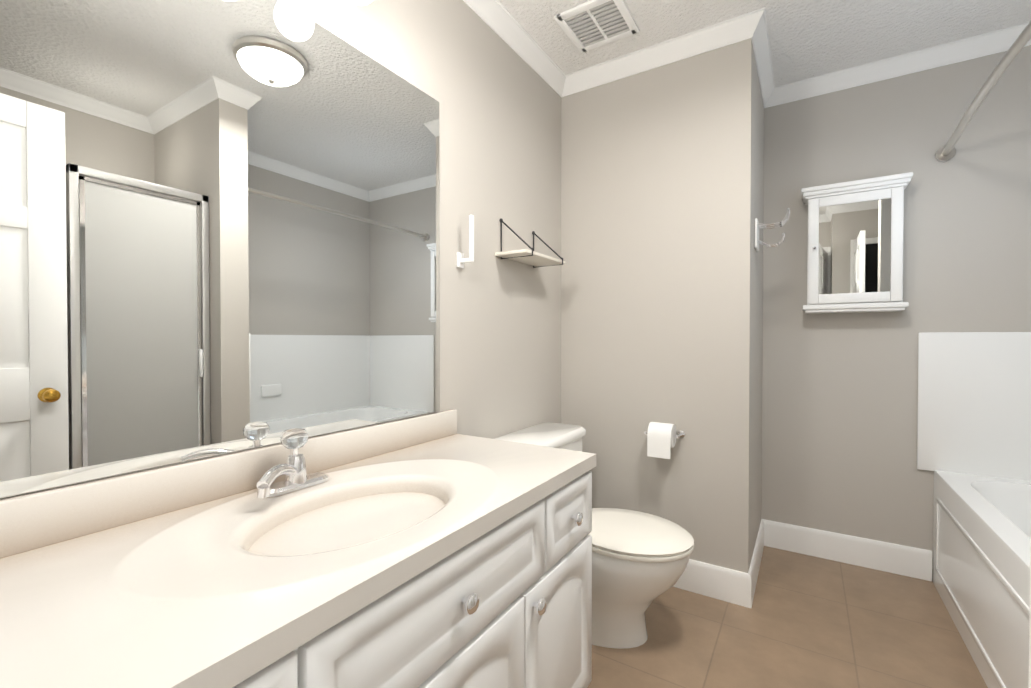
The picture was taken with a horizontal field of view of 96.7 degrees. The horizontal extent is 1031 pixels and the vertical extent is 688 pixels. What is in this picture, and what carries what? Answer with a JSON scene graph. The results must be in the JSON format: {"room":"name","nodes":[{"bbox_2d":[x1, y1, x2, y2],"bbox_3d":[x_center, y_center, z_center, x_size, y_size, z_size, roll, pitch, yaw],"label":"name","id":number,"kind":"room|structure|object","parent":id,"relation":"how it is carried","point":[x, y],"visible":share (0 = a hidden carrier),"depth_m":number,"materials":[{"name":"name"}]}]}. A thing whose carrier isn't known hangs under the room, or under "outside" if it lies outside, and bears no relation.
{"room":"bathroom","nodes":[
{"label":"bathroom","id":0,"kind":"room"},
{"bbox_2d":[0,0,560,499],"bbox_3d":[-0.355,-0.126,1.710,0.100,2.650,3.820,0,1,32],"label":"wall","id":1,"kind":"structure","parent":0,"point":[480,80],"depth_m":1.97,"materials":[{"name":"grey paint"}]},
{"bbox_2d":[0,0,439,497],"bbox_3d":[-0.781,-0.315,0.934,0.005,1.153,1.847,0,1,32],"label":"vanity mirror","id":2,"kind":"object","parent":1,"relation":"attached to","point":[219,227],"visible":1,"depth_m":1.04,"materials":[{"name":"clear glass"}]},
{"bbox_2d":[457,215,473,267],"bbox_3d":[-0.194,-0.402,1.800,0.068,0.200,0.040,0,1,32],"label":"towel holder","id":3,"kind":"object","parent":1,"relation":"attached to","point":[461,260],"visible":1,"depth_m":1.78,"materials":[{"name":"white metal"}]},
{"bbox_2d":[463,0,570,97],"bbox_3d":[-0.487,-1.406,1.338,0.058,0.080,2.875,0,1,32],"label":"crown molding","id":4,"kind":"structure","parent":1,"relation":"attached to","point":[498,19],"depth_m":2.14,"materials":[{"name":"white wood"}]},
{"bbox_2d":[495,218,565,267],"bbox_3d":[0.082,-0.473,2.139,0.170,0.184,0.380,0,1,32],"label":"wire shelf","id":5,"kind":"object","parent":1,"relation":"attached to","point":[532,257],"visible":1,"depth_m":2.08,"materials":[{"name":"beige wood"}]},
{"bbox_2d":[561,38,763,572],"bbox_3d":[0.885,-0.138,2.685,0.950,2.650,0.845,0,1,32],"label":"wall block","id":6,"kind":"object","parent":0,"point":[662,188],"visible":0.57,"depth_m":2.27,"materials":[{"name":"grey paint"}]},
{"bbox_2d":[644,422,684,458],"bbox_3d":[0.712,0.460,2.223,0.184,0.156,0.128,0,1,32],"label":"toilet paper holder","id":7,"kind":"object","parent":6,"relation":"attached to","point":[661,439],"visible":1,"depth_m":2.18,"materials":[{"name":"white paper"}]},
{"bbox_2d":[567,7,768,93],"bbox_3d":[0.693,-1.417,2.257,0.948,0.080,0.058,0,1,32],"label":"crown molding","id":8,"kind":"structure","parent":6,"relation":"attached to","point":[753,25],"depth_m":2.21,"materials":[{"name":"white wood"}]},
{"bbox_2d":[673,559,756,607],"bbox_3d":[0.662,1.117,2.333,0.965,0.150,0.015,0,1,32],"label":"baseboard","id":9,"kind":"structure","parent":6,"relation":"attached to","point":[722,583],"depth_m":2.14,"materials":[{"name":"white wood"}]},
{"bbox_2d":[749,519,768,577],"bbox_3d":[1.273,1.116,2.410,0.015,0.150,0.720,0,1,32],"label":"baseboard","id":10,"kind":"structure","parent":6,"relation":"attached to","point":[762,540],"depth_m":2.49,"materials":[{"name":"white wood"}]},
{"bbox_2d":[753,40,778,107],"bbox_3d":[1.264,-1.418,2.326,0.058,0.080,0.660,0,1,32],"label":"crown molding","id":11,"kind":"structure","parent":6,"relation":"attached to","point":[762,52],"depth_m":2.40,"materials":[{"name":"white wood"}]},
{"bbox_2d":[754,208,789,250],"bbox_3d":[1.250,-0.554,2.227,0.147,0.175,0.120,0,1,32],"label":"chrome hook","id":12,"kind":"object","parent":6,"relation":"attached to","point":[758,225],"visible":1,"depth_m":2.22,"materials":[{"name":"white metal"}]},
{"bbox_2d":[499,0,1030,86],"bbox_3d":[0.636,-1.470,0.829,2.700,0.060,4.220,0,1,32],"label":"ceiling","id":13,"kind":"structure","parent":0,"point":[808,39],"depth_m":2.09,"materials":[{"name":"white paint"}]},
{"bbox_2d":[554,0,639,52],"bbox_3d":[0.372,-1.448,2.074,0.294,0.013,0.294,0,1,32],"label":"ceiling vent","id":14,"kind":"object","parent":13,"relation":"in","point":[589,25],"visible":0.98,"depth_m":2.06,"materials":[{"name":"white"}]},
{"bbox_2d":[587,546,987,687],"bbox_3d":[0.636,1.239,0.861,2.700,0.060,4.220,0,1,32],"label":"floor","id":15,"kind":"structure","parent":0,"point":[806,621],"depth_m":1.86,"materials":[{"name":"tile"}]},
{"bbox_2d":[0,409,595,687],"bbox_3d":[-0.497,0.737,0.814,0.623,0.945,1.927,0,1,32],"label":"bathroom vanity","id":16,"kind":"object","parent":15,"relation":"on","point":[433,550],"visible":1,"depth_m":0.86,"materials":[{"name":"painted wood"},{"name":"chrome"}]},
{"bbox_2d":[257,428,328,497],"bbox_3d":[-0.532,0.282,1.095,0.140,0.144,0.226,0,1,32],"label":"faucet","id":17,"kind":"object","parent":16,"relation":"on","point":[293,469],"visible":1,"depth_m":1.11,"materials":[{"name":"silver metal"}]},
{"bbox_2d":[494,422,694,648],"bbox_3d":[0.344,0.804,1.965,0.800,0.785,0.557,0,1,32],"label":"toilet","id":18,"kind":"object","parent":15,"relation":"on","point":[640,560],"visible":0.52,"depth_m":1.79,"materials":[{"name":"white ceramic"}]},
{"bbox_2d":[917,332,1030,687],"bbox_3d":[1.974,0.578,1.429,0.850,1.250,1.609,0,1,32],"label":"bathtub","id":19,"kind":"object","parent":15,"relation":"on","point":[974,426],"visible":1,"depth_m":2.12,"materials":[{"name":"white plastic"}]},
{"bbox_2d":[762,45,1030,579],"bbox_3d":[2.140,-0.133,2.330,1.550,2.650,0.100,0,1,32],"label":"wall","id":20,"kind":"structure","parent":0,"point":[839,417],"depth_m":2.40,"materials":[{"name":"grey paint"}]},
{"bbox_2d":[769,520,931,580],"bbox_3d":[1.792,1.115,2.498,0.718,0.150,0.015,0,1,32],"label":"baseboard","id":21,"kind":"structure","parent":20,"relation":"attached to","point":[909,561],"depth_m":2.47,"materials":[{"name":"white wood"}]},
{"bbox_2d":[801,172,912,313],"bbox_3d":[1.770,-0.503,2.405,0.460,0.668,0.159,0,1,32],"label":"medicine cabinet","id":22,"kind":"object","parent":20,"relation":"attached to","point":[855,246],"visible":1,"depth_m":2.36,"materials":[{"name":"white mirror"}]},
{"bbox_2d":[771,22,1030,106],"bbox_3d":[2.068,-1.417,2.267,1.480,0.080,0.058,0,1,32],"label":"crown molding","id":23,"kind":"structure","parent":20,"relation":"attached to","point":[997,41],"depth_m":2.32,"materials":[{"name":"white wood"}]},
{"bbox_2d":[935,21,1030,161],"bbox_3d":[1.692,-0.929,1.590,0.076,0.072,1.609,0,1,32],"label":"shower rod","id":24,"kind":"object","parent":20,"relation":"attached to","point":[945,153],"visible":0.98,"depth_m":1.67,"materials":[{"name":"silver metal"}]},
{"bbox_3d":[-0.717,-0.102,-0.263,1.400,2.650,0.100,0,1,32],"label":"wall","id":25,"kind":"structure","parent":0,"visible":0},
{"bbox_2d":[1029,541,1030,687],"bbox_3d":[0.030,0.118,-0.205,0.184,2.200,0.800,0,1,25],"label":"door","id":26,"kind":"structure","parent":25,"relation":"in","point":[1030,626],"depth_m":0.16,"materials":[{"name":"white"}]}
]}

